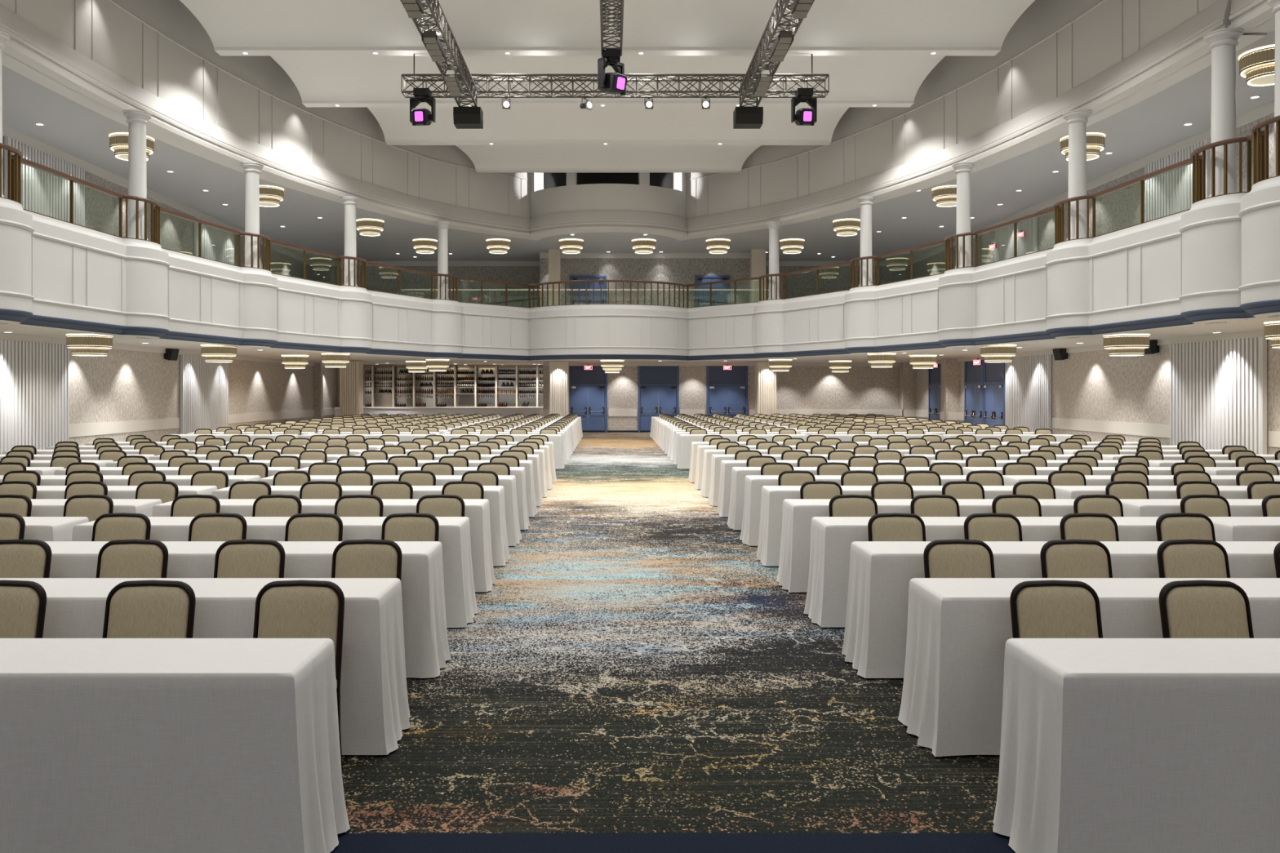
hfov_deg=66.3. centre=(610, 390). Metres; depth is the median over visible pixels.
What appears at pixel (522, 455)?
padded chair
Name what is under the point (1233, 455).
padded chair
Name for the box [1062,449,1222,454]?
draped table
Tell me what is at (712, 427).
padded chair
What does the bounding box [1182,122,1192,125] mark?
recessed light
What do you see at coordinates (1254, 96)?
recessed light
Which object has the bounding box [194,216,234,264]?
slatted panel
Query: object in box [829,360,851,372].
chandelier
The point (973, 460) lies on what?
padded chair
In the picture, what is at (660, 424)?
draped table
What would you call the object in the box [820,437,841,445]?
padded chair
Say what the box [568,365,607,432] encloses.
door
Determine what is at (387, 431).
padded chair
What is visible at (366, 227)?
chandelier
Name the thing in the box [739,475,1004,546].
draped table
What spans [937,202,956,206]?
diffuser
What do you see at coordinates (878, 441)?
padded chair
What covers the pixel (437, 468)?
padded chair
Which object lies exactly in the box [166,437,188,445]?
padded chair
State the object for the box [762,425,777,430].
padded chair
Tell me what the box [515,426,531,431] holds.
padded chair
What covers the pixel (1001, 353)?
chandelier
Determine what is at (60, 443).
padded chair
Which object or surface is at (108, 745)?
draped table
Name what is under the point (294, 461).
padded chair
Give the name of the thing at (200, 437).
padded chair
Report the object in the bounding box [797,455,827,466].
padded chair
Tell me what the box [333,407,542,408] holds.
countertop
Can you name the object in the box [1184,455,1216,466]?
padded chair
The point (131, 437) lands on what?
padded chair
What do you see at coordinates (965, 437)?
padded chair
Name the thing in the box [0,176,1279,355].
balcony front
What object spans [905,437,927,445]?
padded chair
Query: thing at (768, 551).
draped table
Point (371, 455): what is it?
padded chair
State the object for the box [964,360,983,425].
door
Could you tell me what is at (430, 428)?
padded chair
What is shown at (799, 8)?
lamp
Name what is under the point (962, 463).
draped table
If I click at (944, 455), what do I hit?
padded chair
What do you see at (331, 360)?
chandelier
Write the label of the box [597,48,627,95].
stage light
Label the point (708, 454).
draped table
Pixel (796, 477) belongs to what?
padded chair
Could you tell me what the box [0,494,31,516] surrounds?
padded chair
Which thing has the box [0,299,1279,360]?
trim
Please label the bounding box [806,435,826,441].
padded chair
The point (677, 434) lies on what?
draped table
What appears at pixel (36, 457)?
draped table
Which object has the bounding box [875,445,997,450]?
draped table
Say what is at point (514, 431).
padded chair
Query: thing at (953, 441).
padded chair
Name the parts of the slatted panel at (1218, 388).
edge trim, edge trim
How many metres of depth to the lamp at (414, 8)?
17.08 m
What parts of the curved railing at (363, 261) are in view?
handrail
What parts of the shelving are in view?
rail, shelf, shelf, shelf, shelf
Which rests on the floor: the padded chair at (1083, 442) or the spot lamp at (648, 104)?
the padded chair at (1083, 442)
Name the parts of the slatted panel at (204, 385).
edge trim, edge trim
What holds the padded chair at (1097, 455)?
on the floor
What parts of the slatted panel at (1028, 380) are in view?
edge trim, edge trim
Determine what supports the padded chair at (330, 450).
on the floor
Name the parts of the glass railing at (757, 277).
post, post, handrail, rail, post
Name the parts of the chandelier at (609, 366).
ceiling plate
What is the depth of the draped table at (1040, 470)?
12.67 m
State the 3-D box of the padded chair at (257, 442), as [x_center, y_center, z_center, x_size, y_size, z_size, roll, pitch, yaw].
[-6.729,1.359,18.782,0.434,0.892,0.524,0,0,0]
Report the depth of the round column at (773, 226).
36.16 m
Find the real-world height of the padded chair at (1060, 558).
0.892 m
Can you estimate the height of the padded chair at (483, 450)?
0.892 m
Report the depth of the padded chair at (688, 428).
24.94 m
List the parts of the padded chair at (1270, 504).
backrest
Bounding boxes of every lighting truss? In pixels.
[400,73,829,97]
[411,0,477,106]
[600,0,623,56]
[738,0,804,106]
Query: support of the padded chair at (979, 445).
on the floor
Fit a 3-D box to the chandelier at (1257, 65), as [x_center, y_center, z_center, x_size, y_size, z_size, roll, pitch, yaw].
[12.280,-6.029,18.200,1.008,0.503,1.008,0,0,11]
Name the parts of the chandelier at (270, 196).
ceiling plate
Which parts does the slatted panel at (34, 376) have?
edge trim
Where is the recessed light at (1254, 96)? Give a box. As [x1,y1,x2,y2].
[1249,95,1260,98]
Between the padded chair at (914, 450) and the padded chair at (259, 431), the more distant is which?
the padded chair at (259, 431)
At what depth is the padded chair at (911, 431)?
23.63 m
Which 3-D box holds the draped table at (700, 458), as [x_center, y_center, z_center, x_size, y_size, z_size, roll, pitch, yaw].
[3.088,1.405,18.093,3.066,0.769,0.585,0,0,0]
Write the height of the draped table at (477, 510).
0.769 m
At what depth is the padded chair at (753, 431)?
23.63 m
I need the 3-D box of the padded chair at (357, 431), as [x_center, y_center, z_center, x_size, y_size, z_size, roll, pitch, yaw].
[-6.012,1.359,23.432,0.434,0.892,0.524,0,0,0]
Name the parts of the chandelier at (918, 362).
ceiling plate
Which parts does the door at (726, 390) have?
transom panel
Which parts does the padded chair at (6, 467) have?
frame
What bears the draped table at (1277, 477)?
on the floor
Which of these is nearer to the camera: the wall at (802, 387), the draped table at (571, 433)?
the draped table at (571, 433)
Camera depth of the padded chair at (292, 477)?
11.17 m
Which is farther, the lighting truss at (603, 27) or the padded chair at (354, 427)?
the padded chair at (354, 427)
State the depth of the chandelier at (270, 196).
30.08 m
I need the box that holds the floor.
[329,432,1015,852]
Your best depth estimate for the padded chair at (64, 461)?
13.78 m
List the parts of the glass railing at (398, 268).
handrail, post, rail, post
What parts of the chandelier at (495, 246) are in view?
ceiling plate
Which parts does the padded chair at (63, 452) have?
backrest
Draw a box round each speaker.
[164,348,179,360]
[453,106,483,128]
[733,106,763,128]
[1053,348,1067,360]
[1144,339,1159,354]
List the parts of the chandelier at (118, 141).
ceiling plate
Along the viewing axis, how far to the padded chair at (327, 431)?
23.63 m
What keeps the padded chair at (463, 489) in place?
on the floor
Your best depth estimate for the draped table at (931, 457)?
15.24 m
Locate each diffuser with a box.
[111,146,151,153]
[116,154,146,159]
[259,202,278,206]
[360,232,379,235]
[417,251,433,253]
[490,251,506,253]
[564,251,578,253]
[635,251,651,253]
[710,251,725,253]
[783,251,799,253]
[837,232,856,235]
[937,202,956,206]
[1062,146,1102,153]
[1067,154,1097,159]
[1242,62,1275,75]
[1248,74,1274,84]
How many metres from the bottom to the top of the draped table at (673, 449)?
0.769 m
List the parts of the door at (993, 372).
transom panel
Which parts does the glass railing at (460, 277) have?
post, handrail, rail, post, post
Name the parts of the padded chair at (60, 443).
backrest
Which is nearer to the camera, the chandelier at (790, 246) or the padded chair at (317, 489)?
the padded chair at (317, 489)
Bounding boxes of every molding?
[0,0,1275,266]
[1,16,1275,240]
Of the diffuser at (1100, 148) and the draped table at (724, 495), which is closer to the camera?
the draped table at (724, 495)
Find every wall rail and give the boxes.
[69,408,334,437]
[542,408,898,416]
[898,408,1279,447]
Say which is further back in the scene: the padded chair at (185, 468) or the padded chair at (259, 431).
the padded chair at (259, 431)
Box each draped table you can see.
[0,454,154,460]
[0,475,260,487]
[0,577,410,755]
[0,638,350,852]
[2,449,189,454]
[22,516,88,541]
[26,466,64,475]
[30,460,113,466]
[30,498,162,516]
[35,485,217,498]
[44,541,451,678]
[46,445,218,449]
[53,466,294,476]
[71,516,478,627]
[84,441,229,445]
[106,460,323,468]
[148,454,346,462]
[151,498,496,591]
[170,434,297,442]
[186,449,366,455]
[187,431,315,435]
[211,430,323,432]
[211,485,511,566]
[219,445,383,450]
[248,441,399,445]
[257,475,521,546]
[294,466,529,529]
[297,434,429,442]
[315,431,439,435]
[328,460,537,516]
[355,454,543,506]
[379,449,548,497]
[382,430,448,434]
[393,427,455,431]
[420,445,553,488]
[433,441,556,482]
[435,434,564,468]
[442,431,567,464]
[475,430,568,461]
[482,427,571,457]
[488,426,573,453]
[493,424,574,451]
[498,423,576,448]
[503,422,577,446]
[507,421,578,444]
[511,419,579,442]
[515,418,581,439]
[537,417,582,438]
[540,417,582,436]
[649,417,678,436]
[650,417,680,438]
[653,418,723,439]
[654,419,727,442]
[656,421,710,444]
[657,422,737,446]
[659,423,719,448]
[662,424,748,451]
[664,426,755,454]
[666,427,762,457]
[670,430,769,461]
[673,431,798,464]
[676,434,808,469]
[688,441,820,482]
[693,445,835,489]
[700,449,853,497]
[707,454,874,506]
[716,460,930,516]
[727,466,964,529]
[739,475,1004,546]
[755,485,1013,566]
[776,498,1075,592]
[795,430,835,434]
[800,431,924,435]
[803,516,1159,627]
[811,434,943,441]
[841,541,1279,678]
[855,441,969,445]
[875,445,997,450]
[893,449,1035,456]
[897,577,1279,756]
[903,454,1074,462]
[923,430,1005,432]
[924,431,1034,435]
[930,460,1118,467]
[942,434,1072,441]
[962,466,1171,475]
[992,638,1279,852]
[1000,441,1138,445]
[1002,475,1236,485]
[1030,445,1177,449]
[1053,485,1248,498]
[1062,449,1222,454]
[1102,454,1275,460]
[1119,498,1263,516]
[1148,460,1279,466]
[1204,466,1279,475]
[1208,516,1279,541]
[1272,475,1279,481]
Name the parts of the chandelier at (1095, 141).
ceiling plate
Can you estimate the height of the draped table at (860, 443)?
0.769 m
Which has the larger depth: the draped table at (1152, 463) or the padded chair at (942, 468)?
the draped table at (1152, 463)
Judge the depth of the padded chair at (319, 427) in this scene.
26.23 m
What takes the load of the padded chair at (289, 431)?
on the floor
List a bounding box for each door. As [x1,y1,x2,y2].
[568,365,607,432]
[569,275,606,304]
[638,365,679,432]
[694,275,729,306]
[706,365,747,417]
[928,363,941,420]
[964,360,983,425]
[983,360,1004,426]
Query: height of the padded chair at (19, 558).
0.892 m
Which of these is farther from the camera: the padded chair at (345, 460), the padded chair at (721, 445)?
the padded chair at (721, 445)
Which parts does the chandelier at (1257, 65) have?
ceiling plate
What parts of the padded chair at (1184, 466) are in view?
backrest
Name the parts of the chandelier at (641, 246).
ceiling plate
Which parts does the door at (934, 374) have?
transom panel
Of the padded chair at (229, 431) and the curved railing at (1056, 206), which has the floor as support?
the padded chair at (229, 431)
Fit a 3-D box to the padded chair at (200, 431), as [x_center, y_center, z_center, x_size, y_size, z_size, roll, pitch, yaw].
[-9.819,1.359,23.432,0.434,0.892,0.524,0,0,0]
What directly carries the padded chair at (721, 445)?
on the floor
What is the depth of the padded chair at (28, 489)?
9.88 m
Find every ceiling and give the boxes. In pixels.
[0,317,1279,364]
[1,31,1275,261]
[179,0,1035,106]
[367,106,848,172]
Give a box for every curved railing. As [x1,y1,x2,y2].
[0,142,22,204]
[121,195,161,244]
[240,231,271,271]
[339,255,367,288]
[432,273,458,301]
[529,280,687,307]
[758,273,784,301]
[849,255,876,288]
[944,231,975,271]
[1053,195,1092,244]
[1190,136,1247,204]
[1251,115,1279,184]
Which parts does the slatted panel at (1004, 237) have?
edge trim, edge trim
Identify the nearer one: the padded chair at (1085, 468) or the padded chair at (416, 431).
the padded chair at (1085, 468)
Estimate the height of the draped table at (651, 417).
0.769 m
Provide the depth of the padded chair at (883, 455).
15.08 m
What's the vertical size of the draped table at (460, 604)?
0.769 m
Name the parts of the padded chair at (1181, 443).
backrest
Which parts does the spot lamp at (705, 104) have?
frame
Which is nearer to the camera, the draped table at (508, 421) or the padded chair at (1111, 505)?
the padded chair at (1111, 505)
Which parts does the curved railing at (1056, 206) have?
handrail, rail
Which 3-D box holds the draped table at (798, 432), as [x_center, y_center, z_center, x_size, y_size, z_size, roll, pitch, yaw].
[6.178,1.405,25.343,3.066,0.769,0.585,0,0,0]
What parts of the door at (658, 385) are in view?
transom panel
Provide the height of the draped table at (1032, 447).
0.769 m
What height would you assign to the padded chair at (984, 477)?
0.892 m
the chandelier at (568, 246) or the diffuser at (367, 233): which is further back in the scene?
the chandelier at (568, 246)
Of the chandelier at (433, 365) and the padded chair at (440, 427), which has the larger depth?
the chandelier at (433, 365)
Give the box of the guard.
[400,288,768,306]
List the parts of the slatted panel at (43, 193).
edge trim, edge trim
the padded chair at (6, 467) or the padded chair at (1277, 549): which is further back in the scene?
the padded chair at (6, 467)
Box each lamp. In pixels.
[400,0,423,17]
[422,28,445,61]
[442,68,462,96]
[502,97,510,109]
[579,97,591,110]
[644,97,653,109]
[701,97,710,109]
[753,68,773,96]
[769,28,793,61]
[791,0,814,17]
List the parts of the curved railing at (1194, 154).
handrail, rail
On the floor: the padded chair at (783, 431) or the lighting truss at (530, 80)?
the padded chair at (783, 431)
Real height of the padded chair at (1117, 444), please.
0.892 m
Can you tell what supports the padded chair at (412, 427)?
on the floor
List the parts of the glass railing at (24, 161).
post, post, handrail, rail, post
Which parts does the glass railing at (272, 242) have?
post, handrail, post, rail, post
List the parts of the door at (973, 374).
transom panel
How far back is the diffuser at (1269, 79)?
18.32 m
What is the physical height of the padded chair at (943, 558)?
0.892 m
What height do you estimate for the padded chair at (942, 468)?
0.892 m
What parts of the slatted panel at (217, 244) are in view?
edge trim, edge trim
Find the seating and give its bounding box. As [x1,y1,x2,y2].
[253,413,989,427]
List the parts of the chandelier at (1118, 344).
ceiling plate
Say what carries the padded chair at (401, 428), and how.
on the floor
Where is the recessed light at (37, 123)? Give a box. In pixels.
[35,122,44,125]
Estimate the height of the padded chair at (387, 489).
0.892 m
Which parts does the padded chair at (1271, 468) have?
backrest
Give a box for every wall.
[0,0,530,217]
[2,136,312,279]
[69,347,337,445]
[312,257,907,307]
[337,365,899,430]
[530,172,686,217]
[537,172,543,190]
[673,172,679,190]
[686,0,1232,217]
[907,112,1274,279]
[916,338,1279,454]
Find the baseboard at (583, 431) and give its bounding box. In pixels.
[582,430,650,432]
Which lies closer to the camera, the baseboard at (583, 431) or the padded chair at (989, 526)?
the padded chair at (989, 526)
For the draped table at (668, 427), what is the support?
on the floor
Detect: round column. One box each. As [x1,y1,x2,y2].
[0,31,9,197]
[122,109,152,239]
[240,161,263,268]
[340,195,359,286]
[434,221,451,299]
[765,221,782,299]
[856,195,875,286]
[951,161,975,268]
[1062,109,1092,239]
[1203,27,1244,197]
[1265,0,1279,177]
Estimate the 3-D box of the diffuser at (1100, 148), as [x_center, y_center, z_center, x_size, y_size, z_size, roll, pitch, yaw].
[11.720,-5.973,24.300,0.904,0.001,0.904,0,0,0]
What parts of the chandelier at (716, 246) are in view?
ceiling plate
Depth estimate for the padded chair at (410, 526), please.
7.27 m
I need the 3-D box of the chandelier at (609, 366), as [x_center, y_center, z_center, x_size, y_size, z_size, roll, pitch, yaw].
[0.090,-0.979,39.400,0.958,0.499,0.958,0,0,41]
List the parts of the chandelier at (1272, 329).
ceiling plate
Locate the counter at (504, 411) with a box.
[333,407,542,417]
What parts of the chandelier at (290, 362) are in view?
ceiling plate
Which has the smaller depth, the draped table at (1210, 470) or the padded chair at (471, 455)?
the draped table at (1210, 470)
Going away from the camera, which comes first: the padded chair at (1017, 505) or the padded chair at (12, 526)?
the padded chair at (12, 526)
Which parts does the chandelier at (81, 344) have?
ceiling plate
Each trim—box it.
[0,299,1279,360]
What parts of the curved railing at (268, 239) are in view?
rail, handrail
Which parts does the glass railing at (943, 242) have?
post, rail, post, handrail, post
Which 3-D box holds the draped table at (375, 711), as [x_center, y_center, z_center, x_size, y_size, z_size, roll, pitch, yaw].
[-2.592,1.405,5.087,3.068,0.769,0.597,0,0,0]
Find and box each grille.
[169,349,178,359]
[1053,349,1062,359]
[1144,341,1152,353]
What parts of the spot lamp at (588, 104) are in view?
frame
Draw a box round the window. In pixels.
[543,172,673,189]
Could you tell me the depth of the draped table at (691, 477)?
19.14 m
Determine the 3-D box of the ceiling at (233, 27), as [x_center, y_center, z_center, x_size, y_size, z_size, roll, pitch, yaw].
[-0.060,-8.700,24.550,19.400,0.600,8.900,0,0,0]
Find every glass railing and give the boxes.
[11,157,122,237]
[153,207,240,266]
[264,239,339,285]
[361,261,432,299]
[454,276,529,307]
[687,276,759,307]
[783,261,853,299]
[876,240,951,285]
[974,207,1061,266]
[1092,157,1202,238]
[1246,133,1264,192]
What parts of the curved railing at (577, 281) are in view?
handrail, rail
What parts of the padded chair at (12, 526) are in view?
backrest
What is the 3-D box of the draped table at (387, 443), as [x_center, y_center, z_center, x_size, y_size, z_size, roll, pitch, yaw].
[-5.681,1.405,19.398,3.069,0.769,0.595,0,0,0]
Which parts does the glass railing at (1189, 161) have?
post, rail, post, handrail, post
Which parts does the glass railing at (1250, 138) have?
post, handrail, post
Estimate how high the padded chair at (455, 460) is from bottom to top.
0.892 m
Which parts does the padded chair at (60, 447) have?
backrest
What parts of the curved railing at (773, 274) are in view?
handrail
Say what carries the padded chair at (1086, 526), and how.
on the floor
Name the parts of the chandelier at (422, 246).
ceiling plate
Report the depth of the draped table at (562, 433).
23.79 m
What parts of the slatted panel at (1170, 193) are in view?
edge trim, edge trim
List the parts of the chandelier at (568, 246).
ceiling plate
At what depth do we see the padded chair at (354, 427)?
26.24 m
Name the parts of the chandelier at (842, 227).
ceiling plate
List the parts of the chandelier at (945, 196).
ceiling plate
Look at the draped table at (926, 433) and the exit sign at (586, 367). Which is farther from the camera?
the exit sign at (586, 367)
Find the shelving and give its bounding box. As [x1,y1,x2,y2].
[363,364,542,407]
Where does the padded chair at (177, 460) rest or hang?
on the floor
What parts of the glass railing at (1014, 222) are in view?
post, handrail, rail, post, post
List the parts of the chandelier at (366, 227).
ceiling plate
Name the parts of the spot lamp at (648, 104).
frame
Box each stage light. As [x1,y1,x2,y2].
[409,88,435,125]
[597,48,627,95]
[791,88,817,125]
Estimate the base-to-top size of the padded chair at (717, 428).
0.892 m
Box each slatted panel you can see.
[0,339,69,454]
[4,136,84,226]
[180,355,228,434]
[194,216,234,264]
[995,211,1037,261]
[1004,354,1051,431]
[1145,138,1210,222]
[1169,336,1266,454]
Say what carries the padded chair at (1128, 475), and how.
on the floor
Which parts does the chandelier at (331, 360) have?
ceiling plate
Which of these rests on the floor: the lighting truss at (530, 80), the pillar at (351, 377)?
the pillar at (351, 377)
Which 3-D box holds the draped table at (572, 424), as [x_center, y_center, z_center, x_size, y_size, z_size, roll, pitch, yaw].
[-2.592,1.405,30.537,3.068,0.769,0.597,0,0,0]
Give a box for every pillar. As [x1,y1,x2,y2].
[313,363,323,418]
[339,360,363,416]
[548,248,560,305]
[549,361,568,417]
[750,248,765,302]
[755,361,777,415]
[899,362,916,417]
[941,358,959,423]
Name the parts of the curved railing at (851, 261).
handrail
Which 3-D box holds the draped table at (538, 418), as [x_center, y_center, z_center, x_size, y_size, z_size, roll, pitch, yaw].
[-2.593,1.405,37.042,3.066,0.769,0.585,0,0,0]
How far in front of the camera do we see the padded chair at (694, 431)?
23.63 m
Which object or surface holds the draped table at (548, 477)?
on the floor
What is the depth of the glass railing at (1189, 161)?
19.58 m
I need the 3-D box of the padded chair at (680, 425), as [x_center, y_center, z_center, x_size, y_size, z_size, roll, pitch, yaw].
[2.135,1.359,27.332,0.434,0.892,0.524,0,0,0]
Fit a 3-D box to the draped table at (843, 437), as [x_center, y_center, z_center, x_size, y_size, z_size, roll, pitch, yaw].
[6.177,1.405,22.748,3.068,0.769,0.597,0,0,0]
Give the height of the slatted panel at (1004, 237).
2.715 m
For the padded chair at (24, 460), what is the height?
0.892 m
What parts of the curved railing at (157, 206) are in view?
rail, handrail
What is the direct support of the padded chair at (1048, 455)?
on the floor
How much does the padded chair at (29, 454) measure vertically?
0.892 m
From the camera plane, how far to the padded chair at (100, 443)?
17.69 m
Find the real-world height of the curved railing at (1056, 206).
0.955 m
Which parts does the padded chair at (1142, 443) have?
backrest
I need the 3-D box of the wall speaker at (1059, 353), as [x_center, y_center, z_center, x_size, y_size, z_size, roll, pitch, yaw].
[13.039,-1.078,28.341,0.344,0.389,0.300,0,0,-20]
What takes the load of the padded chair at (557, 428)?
on the floor
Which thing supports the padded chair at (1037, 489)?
on the floor
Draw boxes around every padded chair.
[0,455,30,466]
[0,462,26,475]
[0,480,36,498]
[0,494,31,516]
[0,512,25,539]
[0,539,51,577]
[0,580,46,638]
[2,470,40,485]
[5,449,33,460]
[11,445,36,454]
[49,455,81,468]
[52,449,79,458]
[53,445,79,453]
[54,441,78,448]
[62,494,113,521]
[64,470,103,485]
[64,480,107,498]
[65,462,99,475]
[91,512,151,541]
[92,437,115,445]
[93,441,118,449]
[96,445,122,454]
[96,539,168,577]
[98,449,126,462]
[102,580,195,638]
[116,455,147,466]
[121,462,155,475]
[125,435,146,441]
[127,470,165,485]
[129,437,151,445]
[133,441,157,449]
[135,480,178,503]
[138,445,164,456]
[159,449,187,460]
[160,435,181,441]
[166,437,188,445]
[168,455,198,466]
[170,494,220,516]
[173,441,197,450]
[177,462,212,475]
[187,512,247,541]
[190,470,228,489]
[194,428,212,434]
[195,435,215,441]
[195,445,220,454]
[203,437,226,446]
[205,449,234,460]
[213,539,284,577]
[216,426,231,431]
[218,455,249,466]
[224,428,241,434]
[225,441,249,449]
[228,480,271,498]
[229,435,250,442]
[234,462,268,478]
[235,425,251,430]
[238,445,263,454]
[244,426,260,431]
[252,437,274,445]
[252,449,280,460]
[252,494,302,516]
[253,428,271,434]
[253,580,344,769]
[262,425,277,430]
[265,441,288,449]
[269,455,300,470]
[272,426,288,431]
[272,470,310,485]
[275,435,295,441]
[280,445,306,454]
[283,428,301,435]
[284,512,342,541]
[288,425,304,430]
[288,437,311,445]
[298,449,327,462]
[299,480,342,498]
[300,426,317,432]
[305,441,328,449]
[307,462,342,475]
[310,435,329,441]
[316,425,332,430]
[322,428,340,434]
[324,445,349,455]
[326,437,347,445]
[331,539,402,580]
[333,494,383,516]
[335,470,373,485]
[336,455,367,466]
[337,426,354,431]
[344,435,364,441]
[345,441,368,450]
[351,425,366,429]
[351,428,369,434]
[360,449,387,460]
[363,437,385,445]
[364,462,397,475]
[366,426,382,431]
[370,480,413,498]
[378,425,393,430]
[379,435,399,442]
[380,445,405,454]
[381,512,439,541]
[382,428,399,434]
[387,455,417,466]
[395,426,410,431]
[397,441,420,449]
[398,470,435,485]
[405,425,420,430]
[407,449,434,460]
[411,428,429,434]
[412,437,433,445]
[416,494,464,516]
[420,462,453,475]
[422,426,438,431]
[423,445,448,454]
[424,435,444,441]
[431,425,447,430]
[436,441,460,449]
[438,455,468,466]
[441,480,484,498]
[448,437,470,445]
[450,428,468,434]
[453,449,480,460]
[459,426,475,431]
[459,435,479,441]
[461,470,498,485]
[466,425,482,430]
[466,445,491,454]
[476,441,499,449]
[476,462,510,475]
[480,428,497,434]
[485,437,507,445]
[488,426,503,431]
[489,455,519,466]
[493,425,508,430]
[493,435,514,441]
[500,449,527,460]
[509,445,533,454]
[510,428,527,434]
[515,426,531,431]
[516,441,539,449]
[520,425,535,430]
[523,437,544,445]
[524,423,539,427]
[528,435,548,441]
[539,428,557,434]
[544,426,559,431]
[547,425,562,430]
[550,423,564,427]
[678,423,693,427]
[681,425,697,430]
[685,426,701,431]
[689,428,706,434]
[702,435,722,441]
[703,423,718,427]
[708,425,723,430]
[709,437,730,445]
[713,426,728,431]
[716,441,739,449]
[719,428,737,434]
[724,445,749,454]
[734,449,762,460]
[735,425,750,430]
[737,435,756,441]
[742,426,757,431]
[746,437,767,445]
[746,455,776,466]
[749,428,766,434]
[755,441,779,449]
[760,462,794,475]
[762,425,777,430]
[767,445,792,454]
[769,426,785,431]
[772,435,791,441]
[777,470,815,485]
[778,428,796,434]
[781,449,808,460]
[782,437,804,445]
[795,441,818,449]
[796,425,812,430]
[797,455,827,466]
[800,480,842,498]
[806,426,822,431]
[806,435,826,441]
[810,445,835,454]
[817,428,835,434]
[817,462,850,475]
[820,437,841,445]
[823,425,839,430]
[827,449,854,460]
[828,494,877,516]
[835,426,850,431]
[835,441,858,449]
[840,470,878,485]
[847,428,865,434]
[848,455,878,466]
[850,425,865,429]
[852,435,871,441]
[853,445,878,454]
[863,426,879,431]
[867,512,925,541]
[868,437,890,445]
[871,480,913,498]
[872,462,906,475]
[874,449,902,460]
[876,428,894,434]
[877,425,893,429]
[886,435,906,441]
[887,441,911,449]
[891,426,907,431]
[898,455,929,466]
[903,470,941,485]
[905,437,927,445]
[906,428,924,434]
[909,445,934,454]
[910,494,959,516]
[912,425,928,430]
[921,435,942,441]
[923,539,995,577]
[927,441,951,449]
[928,426,945,431]
[928,462,963,475]
[934,449,963,460]
[939,425,955,430]
[942,437,964,445]
[942,480,984,498]
[945,428,963,434]
[952,445,977,454]
[955,435,976,441]
[956,426,973,431]
[964,512,1022,541]
[965,455,996,466]
[965,470,1004,485]
[966,425,982,430]
[966,441,990,449]
[975,428,993,434]
[979,437,1001,445]
[981,449,1009,460]
[985,426,1001,431]
[991,494,1041,516]
[993,425,1008,430]
[995,445,1020,454]
[1000,435,1022,441]
[1002,462,1036,475]
[1004,428,1022,434]
[1006,441,1030,449]
[1009,580,1102,638]
[1013,426,1029,431]
[1013,480,1056,498]
[1016,455,1047,466]
[1027,437,1049,445]
[1027,449,1056,460]
[1034,428,1052,434]
[1035,435,1056,441]
[1037,445,1063,454]
[1040,539,1112,577]
[1048,470,1086,485]
[1058,441,1082,449]
[1058,462,1093,475]
[1059,512,1119,541]
[1064,437,1087,445]
[1066,455,1097,466]
[1070,435,1090,441]
[1073,494,1123,516]
[1074,449,1102,460]
[1093,445,1119,454]
[1097,441,1121,449]
[1102,437,1124,445]
[1104,435,1125,441]
[1105,480,1149,498]
[1111,470,1149,485]
[1115,462,1149,475]
[1118,455,1149,466]
[1135,449,1164,460]
[1136,445,1162,453]
[1137,441,1161,448]
[1138,437,1160,444]
[1155,512,1215,541]
[1156,539,1230,577]
[1158,580,1253,638]
[1170,462,1204,475]
[1173,470,1211,485]
[1176,480,1219,498]
[1177,441,1200,449]
[1179,445,1204,454]
[1180,494,1231,516]
[1182,449,1209,460]
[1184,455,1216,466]
[1222,445,1247,454]
[1228,449,1256,460]
[1235,455,1266,466]
[1235,470,1274,485]
[1244,462,1279,475]
[1247,480,1279,498]
[1261,494,1279,516]
[1273,542,1279,577]
[1274,450,1279,460]
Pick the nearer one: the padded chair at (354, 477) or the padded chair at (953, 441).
the padded chair at (354, 477)
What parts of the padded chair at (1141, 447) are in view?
backrest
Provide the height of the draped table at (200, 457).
0.769 m
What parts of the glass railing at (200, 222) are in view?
post, handrail, post, rail, post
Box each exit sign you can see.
[584,364,592,369]
[723,364,731,369]
[973,358,982,364]
[989,243,996,249]
[1017,230,1025,237]
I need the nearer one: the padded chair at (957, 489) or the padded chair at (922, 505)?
the padded chair at (922, 505)
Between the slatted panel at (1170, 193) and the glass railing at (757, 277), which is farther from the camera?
the glass railing at (757, 277)
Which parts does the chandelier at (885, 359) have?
ceiling plate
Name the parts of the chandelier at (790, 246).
ceiling plate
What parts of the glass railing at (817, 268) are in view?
post, post, handrail, rail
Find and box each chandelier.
[66,333,112,355]
[109,132,154,160]
[200,344,236,362]
[259,185,284,207]
[281,355,308,368]
[321,352,350,367]
[355,218,383,235]
[405,360,427,372]
[413,238,437,253]
[426,359,448,371]
[485,238,510,253]
[559,238,583,253]
[600,360,624,373]
[631,238,656,253]
[706,238,730,253]
[768,359,792,371]
[779,238,804,253]
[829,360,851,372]
[832,218,860,235]
[867,352,896,367]
[909,355,937,368]
[932,185,956,207]
[980,344,1016,362]
[1060,132,1105,160]
[1102,333,1150,355]
[1238,44,1275,86]
[1263,320,1279,347]
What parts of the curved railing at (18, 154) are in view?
handrail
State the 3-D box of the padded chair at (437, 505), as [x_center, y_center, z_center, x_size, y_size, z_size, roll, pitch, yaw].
[-1.488,1.359,8.382,0.434,0.892,0.524,0,0,0]
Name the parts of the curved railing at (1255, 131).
handrail, rail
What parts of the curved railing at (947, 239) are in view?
handrail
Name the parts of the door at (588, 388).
transom panel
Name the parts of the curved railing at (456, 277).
handrail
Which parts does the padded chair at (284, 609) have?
backrest, frame, leg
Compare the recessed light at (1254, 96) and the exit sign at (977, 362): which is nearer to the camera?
the recessed light at (1254, 96)
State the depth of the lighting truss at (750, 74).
20.41 m

